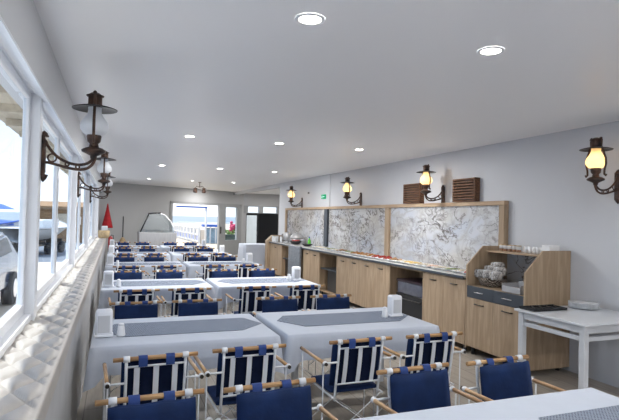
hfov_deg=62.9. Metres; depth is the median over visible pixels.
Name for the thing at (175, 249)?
cushion
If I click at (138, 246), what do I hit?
folding chair
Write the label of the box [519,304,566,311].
tray
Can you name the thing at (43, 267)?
paving
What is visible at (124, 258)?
folding chair
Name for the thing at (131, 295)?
folding chair
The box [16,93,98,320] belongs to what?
trim
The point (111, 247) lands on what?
napkin holder
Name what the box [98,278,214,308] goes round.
tablecloth
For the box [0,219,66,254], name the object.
boat
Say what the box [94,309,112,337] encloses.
napkin holder
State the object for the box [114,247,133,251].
folding chair
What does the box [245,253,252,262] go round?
napkin holder
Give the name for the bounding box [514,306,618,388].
side table
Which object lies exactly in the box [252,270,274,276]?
cushion
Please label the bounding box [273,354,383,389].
dining table
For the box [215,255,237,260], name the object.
folding chair
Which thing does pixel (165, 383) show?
cushion
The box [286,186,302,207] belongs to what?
wall lamp
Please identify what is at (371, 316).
table runner
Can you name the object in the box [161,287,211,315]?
folding chair
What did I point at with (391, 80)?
ceiling
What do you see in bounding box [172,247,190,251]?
folding chair
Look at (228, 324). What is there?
table runner
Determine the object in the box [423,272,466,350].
base cabinet
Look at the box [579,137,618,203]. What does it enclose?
wall lamp
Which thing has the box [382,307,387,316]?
salt shaker
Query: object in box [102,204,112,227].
hanging cloth
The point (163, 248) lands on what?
tablecloth
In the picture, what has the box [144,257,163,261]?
cushion
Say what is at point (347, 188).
wall lamp
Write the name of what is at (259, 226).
fridge
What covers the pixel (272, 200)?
wall
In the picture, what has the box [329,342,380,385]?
cushion
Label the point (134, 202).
wall
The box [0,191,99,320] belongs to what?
wall
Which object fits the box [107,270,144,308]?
folding chair
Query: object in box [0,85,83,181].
roof eave
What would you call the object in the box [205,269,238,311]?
folding chair
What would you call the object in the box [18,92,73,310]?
window
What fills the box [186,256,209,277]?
folding chair
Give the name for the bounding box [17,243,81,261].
asphalt
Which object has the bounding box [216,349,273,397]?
cushion
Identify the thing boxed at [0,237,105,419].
window sill
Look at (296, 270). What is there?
napkin holder
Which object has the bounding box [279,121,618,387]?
wall
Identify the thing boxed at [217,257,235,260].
cushion
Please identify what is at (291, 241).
serving bowl
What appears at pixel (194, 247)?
folding chair
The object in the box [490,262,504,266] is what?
rolled napkin
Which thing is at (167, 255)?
tablecloth
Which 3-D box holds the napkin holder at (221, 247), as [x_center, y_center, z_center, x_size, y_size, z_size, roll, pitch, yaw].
[-2.283,1.013,13.171,0.136,0.205,0.112,2,-1,-21]
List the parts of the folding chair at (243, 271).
rod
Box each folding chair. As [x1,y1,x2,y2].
[95,388,212,419]
[102,300,166,399]
[103,351,203,419]
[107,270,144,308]
[108,288,162,315]
[113,253,138,260]
[113,265,146,309]
[114,242,130,244]
[114,246,135,251]
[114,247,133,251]
[114,256,136,261]
[134,242,150,244]
[136,246,157,251]
[137,247,156,251]
[140,253,167,260]
[141,256,165,278]
[146,265,183,278]
[152,270,185,314]
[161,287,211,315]
[162,242,177,244]
[165,246,186,252]
[167,298,225,378]
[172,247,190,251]
[177,253,203,261]
[182,242,197,245]
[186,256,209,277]
[189,246,209,251]
[193,343,290,419]
[195,264,228,279]
[196,248,214,277]
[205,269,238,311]
[209,253,230,260]
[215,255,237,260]
[215,377,337,419]
[225,285,277,316]
[231,264,261,308]
[248,268,276,276]
[252,296,315,375]
[274,284,324,310]
[300,336,395,419]
[307,294,354,373]
[370,362,483,415]
[373,331,466,415]
[460,355,566,403]
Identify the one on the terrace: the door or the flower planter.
the flower planter
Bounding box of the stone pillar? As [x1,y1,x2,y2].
[200,230,204,243]
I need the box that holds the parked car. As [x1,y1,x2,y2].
[0,232,17,304]
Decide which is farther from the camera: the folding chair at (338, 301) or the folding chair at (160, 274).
the folding chair at (160, 274)
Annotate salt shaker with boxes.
[116,279,120,286]
[117,323,124,336]
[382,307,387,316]
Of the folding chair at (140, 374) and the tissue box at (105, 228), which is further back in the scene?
the tissue box at (105, 228)
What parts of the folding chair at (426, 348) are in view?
leg, armrest, post, rod, post, armrest, leg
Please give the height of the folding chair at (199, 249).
0.834 m
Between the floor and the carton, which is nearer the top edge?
the carton
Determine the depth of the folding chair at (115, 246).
13.97 m
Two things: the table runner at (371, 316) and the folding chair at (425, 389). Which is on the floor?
the folding chair at (425, 389)
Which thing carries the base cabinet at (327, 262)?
on the floor
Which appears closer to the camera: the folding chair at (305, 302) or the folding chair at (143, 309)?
the folding chair at (143, 309)
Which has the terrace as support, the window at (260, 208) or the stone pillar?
the stone pillar
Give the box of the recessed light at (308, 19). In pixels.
[295,13,324,25]
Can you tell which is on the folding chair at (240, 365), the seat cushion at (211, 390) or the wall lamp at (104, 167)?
the seat cushion at (211, 390)
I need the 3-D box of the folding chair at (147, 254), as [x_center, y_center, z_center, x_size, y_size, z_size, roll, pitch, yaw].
[-3.613,1.398,11.723,0.601,0.834,0.498,2,-1,-23]
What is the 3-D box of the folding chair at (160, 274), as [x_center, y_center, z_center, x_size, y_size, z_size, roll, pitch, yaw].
[-2.152,1.366,7.804,0.601,0.834,0.498,2,-1,-22]
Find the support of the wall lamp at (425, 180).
attached to the wall at (550, 197)
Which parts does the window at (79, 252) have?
sash, sash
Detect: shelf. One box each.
[321,267,335,271]
[486,250,538,256]
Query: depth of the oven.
7.92 m
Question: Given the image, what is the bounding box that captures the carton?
[542,245,559,250]
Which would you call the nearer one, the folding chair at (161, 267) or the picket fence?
the folding chair at (161, 267)
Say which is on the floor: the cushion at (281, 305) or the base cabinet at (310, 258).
the base cabinet at (310, 258)
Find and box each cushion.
[107,397,195,419]
[114,272,141,279]
[114,304,157,319]
[115,248,130,251]
[120,357,187,404]
[139,248,154,251]
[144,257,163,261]
[156,272,182,278]
[171,290,205,315]
[174,248,188,251]
[178,301,217,316]
[184,243,196,245]
[189,257,207,260]
[198,249,212,251]
[207,385,236,404]
[212,271,236,277]
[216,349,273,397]
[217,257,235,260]
[236,385,311,419]
[238,288,269,313]
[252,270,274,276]
[262,299,297,312]
[311,374,376,392]
[316,297,349,309]
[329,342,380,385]
[390,369,450,412]
[405,336,451,373]
[480,360,532,401]
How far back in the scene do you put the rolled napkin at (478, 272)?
6.58 m
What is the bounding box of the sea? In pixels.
[0,212,235,223]
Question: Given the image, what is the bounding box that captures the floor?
[76,254,618,419]
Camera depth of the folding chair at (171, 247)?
14.45 m
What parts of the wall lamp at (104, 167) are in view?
wall plate, bracket arm, rod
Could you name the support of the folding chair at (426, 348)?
on the floor
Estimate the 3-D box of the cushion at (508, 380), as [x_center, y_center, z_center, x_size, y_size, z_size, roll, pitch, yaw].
[1.248,1.148,3.189,0.404,0.347,0.078,2,-1,-24]
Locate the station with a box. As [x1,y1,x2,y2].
[465,246,570,370]
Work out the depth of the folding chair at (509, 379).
3.18 m
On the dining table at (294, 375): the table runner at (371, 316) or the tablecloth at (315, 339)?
the tablecloth at (315, 339)
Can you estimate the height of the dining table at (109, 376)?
0.742 m
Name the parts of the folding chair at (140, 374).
leg, armrest, leg, post, rod, post, leg, armrest, leg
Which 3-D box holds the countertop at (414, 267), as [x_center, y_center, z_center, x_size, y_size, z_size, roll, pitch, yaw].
[0.712,0.922,10.894,0.668,0.038,8.920,2,-1,-21]
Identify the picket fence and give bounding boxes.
[172,224,199,243]
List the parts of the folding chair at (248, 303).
post, rod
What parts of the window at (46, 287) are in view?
sash, handle, sash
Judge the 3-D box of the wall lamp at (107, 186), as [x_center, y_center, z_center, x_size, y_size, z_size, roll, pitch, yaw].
[-4.340,-0.479,10.613,0.510,0.684,0.312,2,-1,-21]
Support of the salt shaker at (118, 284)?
on the tablecloth at (105, 292)
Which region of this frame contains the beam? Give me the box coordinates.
[176,206,206,239]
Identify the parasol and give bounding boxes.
[0,204,12,208]
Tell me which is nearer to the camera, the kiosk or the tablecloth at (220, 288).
the tablecloth at (220, 288)
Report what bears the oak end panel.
on the floor
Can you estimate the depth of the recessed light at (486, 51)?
3.28 m
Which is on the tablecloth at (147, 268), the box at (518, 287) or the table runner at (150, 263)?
the table runner at (150, 263)
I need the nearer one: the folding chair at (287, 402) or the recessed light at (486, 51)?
the folding chair at (287, 402)
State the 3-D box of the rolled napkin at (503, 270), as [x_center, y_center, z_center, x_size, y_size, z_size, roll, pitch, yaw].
[2.419,0.779,6.420,0.122,0.107,0.170,1,-1,-6]
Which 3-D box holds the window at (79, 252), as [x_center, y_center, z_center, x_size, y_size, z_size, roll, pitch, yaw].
[-3.976,-0.001,8.703,0.140,1.610,3.580,2,-1,-21]
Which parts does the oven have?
door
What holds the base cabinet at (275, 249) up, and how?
on the floor
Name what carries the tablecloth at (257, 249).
on the serving table
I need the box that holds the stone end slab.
[288,244,301,275]
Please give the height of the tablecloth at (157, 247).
0.313 m
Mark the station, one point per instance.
(491, 319)
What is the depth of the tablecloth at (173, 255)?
12.34 m
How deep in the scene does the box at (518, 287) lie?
5.97 m
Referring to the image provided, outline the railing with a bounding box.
[178,222,234,231]
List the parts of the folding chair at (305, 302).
rod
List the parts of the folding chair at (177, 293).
post, rod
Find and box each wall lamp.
[40,90,117,181]
[77,150,115,196]
[90,172,115,202]
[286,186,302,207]
[341,177,361,205]
[416,164,444,202]
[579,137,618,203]
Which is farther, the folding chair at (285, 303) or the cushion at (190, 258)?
the cushion at (190, 258)
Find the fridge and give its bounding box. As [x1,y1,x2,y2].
[246,213,277,242]
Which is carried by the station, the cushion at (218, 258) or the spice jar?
the spice jar
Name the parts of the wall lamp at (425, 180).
crown, rod, bracket arm, wall plate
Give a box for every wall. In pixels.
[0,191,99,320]
[45,242,105,419]
[99,183,243,261]
[243,193,279,242]
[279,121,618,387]
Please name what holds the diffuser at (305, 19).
attached to the recessed light at (308, 19)
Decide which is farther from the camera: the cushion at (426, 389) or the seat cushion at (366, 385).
the seat cushion at (366, 385)
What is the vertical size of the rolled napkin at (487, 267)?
0.107 m
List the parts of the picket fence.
post, post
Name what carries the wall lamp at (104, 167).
attached to the wall at (5, 314)
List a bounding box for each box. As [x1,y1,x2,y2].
[101,226,107,230]
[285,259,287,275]
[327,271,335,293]
[502,281,523,294]
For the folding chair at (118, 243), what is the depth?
15.89 m
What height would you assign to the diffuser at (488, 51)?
0.001 m
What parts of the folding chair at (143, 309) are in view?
rod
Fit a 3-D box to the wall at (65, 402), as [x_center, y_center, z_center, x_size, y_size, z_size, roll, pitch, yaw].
[-3.521,1.303,8.011,0.276,0.900,16.300,2,-1,-21]
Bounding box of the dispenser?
[282,232,290,242]
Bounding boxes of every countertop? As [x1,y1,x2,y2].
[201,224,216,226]
[269,241,465,278]
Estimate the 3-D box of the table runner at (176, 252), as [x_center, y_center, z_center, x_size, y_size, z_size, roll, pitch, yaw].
[-2.782,1.103,13.000,1.350,0.004,0.500,2,-1,-21]
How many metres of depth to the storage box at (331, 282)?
10.91 m
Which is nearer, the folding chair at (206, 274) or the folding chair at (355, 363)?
the folding chair at (355, 363)
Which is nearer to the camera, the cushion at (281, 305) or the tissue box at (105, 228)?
the cushion at (281, 305)
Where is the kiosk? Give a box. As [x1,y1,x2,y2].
[201,224,216,243]
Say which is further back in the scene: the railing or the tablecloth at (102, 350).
the railing
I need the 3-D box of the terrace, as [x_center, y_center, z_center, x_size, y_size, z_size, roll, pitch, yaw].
[2.504,3.164,75.879,60.750,0.180,100.100,2,-1,-21]
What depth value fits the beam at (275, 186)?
18.92 m
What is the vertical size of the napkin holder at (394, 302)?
0.205 m
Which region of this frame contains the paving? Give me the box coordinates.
[0,262,61,317]
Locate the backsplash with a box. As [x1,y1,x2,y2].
[285,201,508,268]
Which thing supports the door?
in the wall at (134, 202)
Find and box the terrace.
[172,223,229,251]
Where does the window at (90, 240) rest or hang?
in the wall at (5, 314)
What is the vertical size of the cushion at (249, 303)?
0.347 m
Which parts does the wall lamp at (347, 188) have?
bracket arm, wall plate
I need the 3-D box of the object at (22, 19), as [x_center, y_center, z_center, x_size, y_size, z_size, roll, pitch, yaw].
[-3.455,-0.896,7.411,0.315,0.360,22.300,2,-1,-21]
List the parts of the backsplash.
marble panel, marble panel, rail, marble panel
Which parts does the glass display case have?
trim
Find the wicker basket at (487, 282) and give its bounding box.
[477,277,506,287]
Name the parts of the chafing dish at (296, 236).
lid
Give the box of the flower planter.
[225,221,234,239]
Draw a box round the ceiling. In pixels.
[33,0,618,194]
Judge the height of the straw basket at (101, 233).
0.225 m
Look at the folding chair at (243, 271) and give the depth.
9.35 m
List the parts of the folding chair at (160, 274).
rod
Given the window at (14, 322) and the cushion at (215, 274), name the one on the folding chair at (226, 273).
the cushion at (215, 274)
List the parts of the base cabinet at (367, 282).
door, door, door, door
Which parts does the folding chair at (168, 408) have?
rod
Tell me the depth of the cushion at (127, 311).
4.99 m
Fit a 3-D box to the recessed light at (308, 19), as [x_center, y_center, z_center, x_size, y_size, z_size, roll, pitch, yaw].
[0.003,-1.066,2.838,0.170,0.010,0.170,2,-1,-21]
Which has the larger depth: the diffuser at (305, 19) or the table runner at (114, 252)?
the table runner at (114, 252)
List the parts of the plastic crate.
lid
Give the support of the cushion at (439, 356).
on the folding chair at (426, 348)
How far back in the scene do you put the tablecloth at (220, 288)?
7.13 m
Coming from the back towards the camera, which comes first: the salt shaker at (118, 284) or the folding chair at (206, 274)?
the folding chair at (206, 274)
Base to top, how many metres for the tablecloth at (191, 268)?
0.310 m
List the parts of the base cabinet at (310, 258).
door, door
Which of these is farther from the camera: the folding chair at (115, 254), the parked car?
the folding chair at (115, 254)
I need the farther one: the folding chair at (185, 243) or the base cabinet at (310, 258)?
the folding chair at (185, 243)
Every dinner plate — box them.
[568,300,598,304]
[568,304,598,307]
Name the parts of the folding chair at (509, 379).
armrest, post, rod, armrest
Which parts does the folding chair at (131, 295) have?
rod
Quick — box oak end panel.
[265,235,280,274]
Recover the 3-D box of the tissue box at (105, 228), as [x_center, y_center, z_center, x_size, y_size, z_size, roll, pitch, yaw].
[-6.214,0.551,15.338,0.170,0.135,0.160,2,-1,-21]
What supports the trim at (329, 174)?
attached to the wall at (550, 197)
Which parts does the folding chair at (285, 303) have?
rod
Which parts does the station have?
door, drawer, panel, door, drawer, panel, panel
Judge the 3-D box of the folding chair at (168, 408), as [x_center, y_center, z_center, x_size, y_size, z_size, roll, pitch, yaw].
[-0.684,1.306,2.245,0.601,0.834,0.498,2,-1,-24]
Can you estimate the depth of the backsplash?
9.01 m
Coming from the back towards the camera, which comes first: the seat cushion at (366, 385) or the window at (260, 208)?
the window at (260, 208)
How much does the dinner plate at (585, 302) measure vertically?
0.019 m
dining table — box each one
[102,375,110,419]
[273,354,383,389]
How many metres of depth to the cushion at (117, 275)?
7.74 m
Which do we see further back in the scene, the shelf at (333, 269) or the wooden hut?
the wooden hut
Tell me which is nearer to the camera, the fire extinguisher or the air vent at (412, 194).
the air vent at (412, 194)
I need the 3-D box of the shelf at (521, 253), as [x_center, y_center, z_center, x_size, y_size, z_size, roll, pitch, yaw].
[2.680,0.543,6.309,0.355,0.020,0.978,2,-1,-21]
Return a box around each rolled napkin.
[474,269,483,277]
[482,270,491,277]
[484,265,493,270]
[489,271,502,280]
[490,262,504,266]
[493,267,506,275]
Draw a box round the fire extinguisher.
[108,235,113,247]
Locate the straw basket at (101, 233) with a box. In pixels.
[98,230,109,237]
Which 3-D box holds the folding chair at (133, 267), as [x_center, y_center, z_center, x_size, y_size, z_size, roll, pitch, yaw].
[-3.157,1.358,8.778,0.601,0.834,0.498,2,-1,-22]
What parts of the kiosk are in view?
panel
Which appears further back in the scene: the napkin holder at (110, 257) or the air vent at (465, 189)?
the napkin holder at (110, 257)
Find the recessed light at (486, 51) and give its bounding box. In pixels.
[477,46,504,55]
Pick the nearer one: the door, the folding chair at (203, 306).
the folding chair at (203, 306)
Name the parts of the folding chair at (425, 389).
armrest, post, rod, armrest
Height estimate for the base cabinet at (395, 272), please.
0.955 m
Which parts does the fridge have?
door glass, door frame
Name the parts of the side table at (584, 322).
leg, rail, rail, leg, rail, rail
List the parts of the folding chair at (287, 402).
rod, armrest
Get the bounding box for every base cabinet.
[269,243,281,275]
[281,245,303,278]
[303,249,320,293]
[318,252,337,294]
[337,256,388,307]
[388,265,423,319]
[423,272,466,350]
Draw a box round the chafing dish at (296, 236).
[289,232,304,243]
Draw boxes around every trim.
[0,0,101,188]
[0,15,101,191]
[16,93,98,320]
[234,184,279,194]
[329,174,330,206]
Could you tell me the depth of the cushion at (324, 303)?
5.75 m
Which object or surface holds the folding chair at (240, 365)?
on the floor
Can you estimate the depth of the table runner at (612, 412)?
2.52 m
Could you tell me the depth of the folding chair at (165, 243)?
16.40 m
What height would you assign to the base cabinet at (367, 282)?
0.955 m
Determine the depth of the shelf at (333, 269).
11.17 m
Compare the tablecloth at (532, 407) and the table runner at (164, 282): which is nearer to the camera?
the tablecloth at (532, 407)
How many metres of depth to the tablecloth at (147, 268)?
9.31 m
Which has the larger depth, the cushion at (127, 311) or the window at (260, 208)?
the window at (260, 208)
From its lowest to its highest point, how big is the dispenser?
0.310 m
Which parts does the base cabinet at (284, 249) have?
edge trim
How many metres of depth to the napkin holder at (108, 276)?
6.53 m
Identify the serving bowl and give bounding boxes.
[290,240,301,244]
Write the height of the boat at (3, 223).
1.469 m
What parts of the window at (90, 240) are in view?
sash, sash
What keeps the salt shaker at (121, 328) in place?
on the table runner at (228, 324)
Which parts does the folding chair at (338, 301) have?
rod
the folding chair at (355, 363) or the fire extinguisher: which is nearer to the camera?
the folding chair at (355, 363)
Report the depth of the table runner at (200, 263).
10.28 m
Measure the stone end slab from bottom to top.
1.020 m
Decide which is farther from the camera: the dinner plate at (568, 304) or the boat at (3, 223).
the boat at (3, 223)
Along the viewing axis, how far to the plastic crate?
8.01 m
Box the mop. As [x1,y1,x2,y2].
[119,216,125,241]
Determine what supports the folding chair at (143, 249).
on the floor
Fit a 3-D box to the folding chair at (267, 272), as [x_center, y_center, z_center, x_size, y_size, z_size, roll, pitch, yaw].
[-0.729,1.409,8.378,0.601,0.834,0.498,2,-1,-20]
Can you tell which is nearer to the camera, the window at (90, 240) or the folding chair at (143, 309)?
the folding chair at (143, 309)
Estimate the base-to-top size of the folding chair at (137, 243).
0.834 m
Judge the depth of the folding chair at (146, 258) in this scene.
10.70 m
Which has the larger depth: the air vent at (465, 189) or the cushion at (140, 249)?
the cushion at (140, 249)
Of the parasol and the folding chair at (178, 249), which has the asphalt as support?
the parasol
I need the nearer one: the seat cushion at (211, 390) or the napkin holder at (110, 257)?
the seat cushion at (211, 390)
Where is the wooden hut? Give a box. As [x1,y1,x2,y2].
[40,201,82,242]
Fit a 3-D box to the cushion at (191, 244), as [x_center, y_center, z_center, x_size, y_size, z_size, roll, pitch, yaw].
[-3.902,1.254,16.610,0.404,0.347,0.078,2,-1,-20]
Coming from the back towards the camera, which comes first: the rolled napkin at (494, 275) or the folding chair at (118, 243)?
the folding chair at (118, 243)
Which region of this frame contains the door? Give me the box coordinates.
[169,201,241,254]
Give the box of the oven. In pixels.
[396,292,421,319]
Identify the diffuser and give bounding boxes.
[299,16,320,23]
[481,49,500,53]
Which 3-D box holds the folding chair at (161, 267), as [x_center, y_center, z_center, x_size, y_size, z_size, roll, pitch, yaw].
[-2.578,1.376,8.984,0.601,0.834,0.498,2,-1,-24]
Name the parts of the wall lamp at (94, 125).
wall plate, bracket arm, rod, crown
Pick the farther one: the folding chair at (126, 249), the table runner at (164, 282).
the folding chair at (126, 249)
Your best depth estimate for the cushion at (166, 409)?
2.40 m
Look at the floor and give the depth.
5.17 m
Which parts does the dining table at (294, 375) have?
leg, leg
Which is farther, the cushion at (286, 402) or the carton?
the carton
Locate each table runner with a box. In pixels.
[112,318,260,336]
[113,280,204,285]
[114,252,163,253]
[114,262,180,264]
[176,252,218,253]
[192,262,253,264]
[218,278,303,283]
[277,311,407,326]
[538,405,618,419]
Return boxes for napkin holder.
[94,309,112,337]
[103,271,113,286]
[106,254,113,265]
[108,245,113,253]
[219,245,224,252]
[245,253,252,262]
[291,266,300,279]
[387,294,402,316]
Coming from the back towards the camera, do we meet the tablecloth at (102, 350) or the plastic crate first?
the plastic crate
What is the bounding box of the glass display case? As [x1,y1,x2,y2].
[137,212,176,246]
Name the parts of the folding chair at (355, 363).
armrest, leg, seat rail, post, rod, leg, post, armrest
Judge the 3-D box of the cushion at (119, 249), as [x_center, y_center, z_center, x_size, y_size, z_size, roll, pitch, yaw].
[-4.847,1.173,13.143,0.404,0.347,0.078,2,-1,-18]
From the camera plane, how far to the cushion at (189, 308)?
5.21 m
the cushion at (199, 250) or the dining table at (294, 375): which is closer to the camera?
the dining table at (294, 375)
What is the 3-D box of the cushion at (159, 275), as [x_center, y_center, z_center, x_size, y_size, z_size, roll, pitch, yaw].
[-2.200,1.147,7.944,0.404,0.347,0.078,2,-1,-22]
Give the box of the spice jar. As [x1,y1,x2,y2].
[516,246,521,251]
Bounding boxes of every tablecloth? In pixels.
[82,313,283,392]
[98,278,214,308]
[104,262,186,278]
[106,252,170,261]
[108,245,160,251]
[160,245,211,253]
[169,252,231,262]
[182,261,263,278]
[206,276,319,309]
[237,243,264,267]
[255,307,439,374]
[352,388,618,419]
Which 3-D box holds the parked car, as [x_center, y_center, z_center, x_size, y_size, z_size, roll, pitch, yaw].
[-5.941,1.064,8.129,1.750,1.377,4.031,2,-1,-21]
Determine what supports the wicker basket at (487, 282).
on the station
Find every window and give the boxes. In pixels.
[0,42,33,358]
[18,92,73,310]
[66,153,86,263]
[82,173,94,246]
[91,184,96,237]
[244,206,278,213]
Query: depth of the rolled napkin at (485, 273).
6.43 m
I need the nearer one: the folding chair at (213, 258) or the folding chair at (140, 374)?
the folding chair at (140, 374)
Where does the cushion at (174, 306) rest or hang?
on the folding chair at (177, 293)
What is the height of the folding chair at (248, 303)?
0.834 m
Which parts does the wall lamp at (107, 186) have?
bracket arm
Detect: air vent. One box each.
[403,183,423,203]
[452,177,479,201]
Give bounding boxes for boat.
[0,219,18,241]
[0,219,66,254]
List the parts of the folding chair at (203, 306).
rod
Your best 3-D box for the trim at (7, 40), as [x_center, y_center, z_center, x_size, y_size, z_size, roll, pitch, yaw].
[-3.349,-0.751,7.397,0.130,0.124,22.200,2,-1,-21]
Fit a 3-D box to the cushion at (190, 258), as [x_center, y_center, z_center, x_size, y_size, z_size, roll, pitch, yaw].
[-2.408,1.194,10.992,0.404,0.347,0.078,2,-1,-19]
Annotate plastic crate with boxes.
[396,278,422,297]
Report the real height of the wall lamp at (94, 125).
0.684 m
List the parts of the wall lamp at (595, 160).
rod, crown, rod, bracket arm, wall plate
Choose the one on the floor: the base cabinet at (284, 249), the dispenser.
the base cabinet at (284, 249)
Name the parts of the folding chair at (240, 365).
leg, armrest, leg, seat rail, post, rod, post, armrest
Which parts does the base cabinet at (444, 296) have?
door, door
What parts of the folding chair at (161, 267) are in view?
rod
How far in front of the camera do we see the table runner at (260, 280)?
7.55 m
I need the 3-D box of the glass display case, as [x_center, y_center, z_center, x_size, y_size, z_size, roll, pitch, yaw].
[-5.241,0.942,17.307,1.180,1.737,1.517,2,-1,-21]
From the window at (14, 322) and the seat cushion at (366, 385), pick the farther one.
the seat cushion at (366, 385)
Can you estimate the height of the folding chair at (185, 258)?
0.834 m
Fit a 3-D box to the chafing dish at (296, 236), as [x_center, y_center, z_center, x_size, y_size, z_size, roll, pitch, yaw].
[-0.347,0.765,13.842,0.400,0.325,0.400,2,-1,-21]

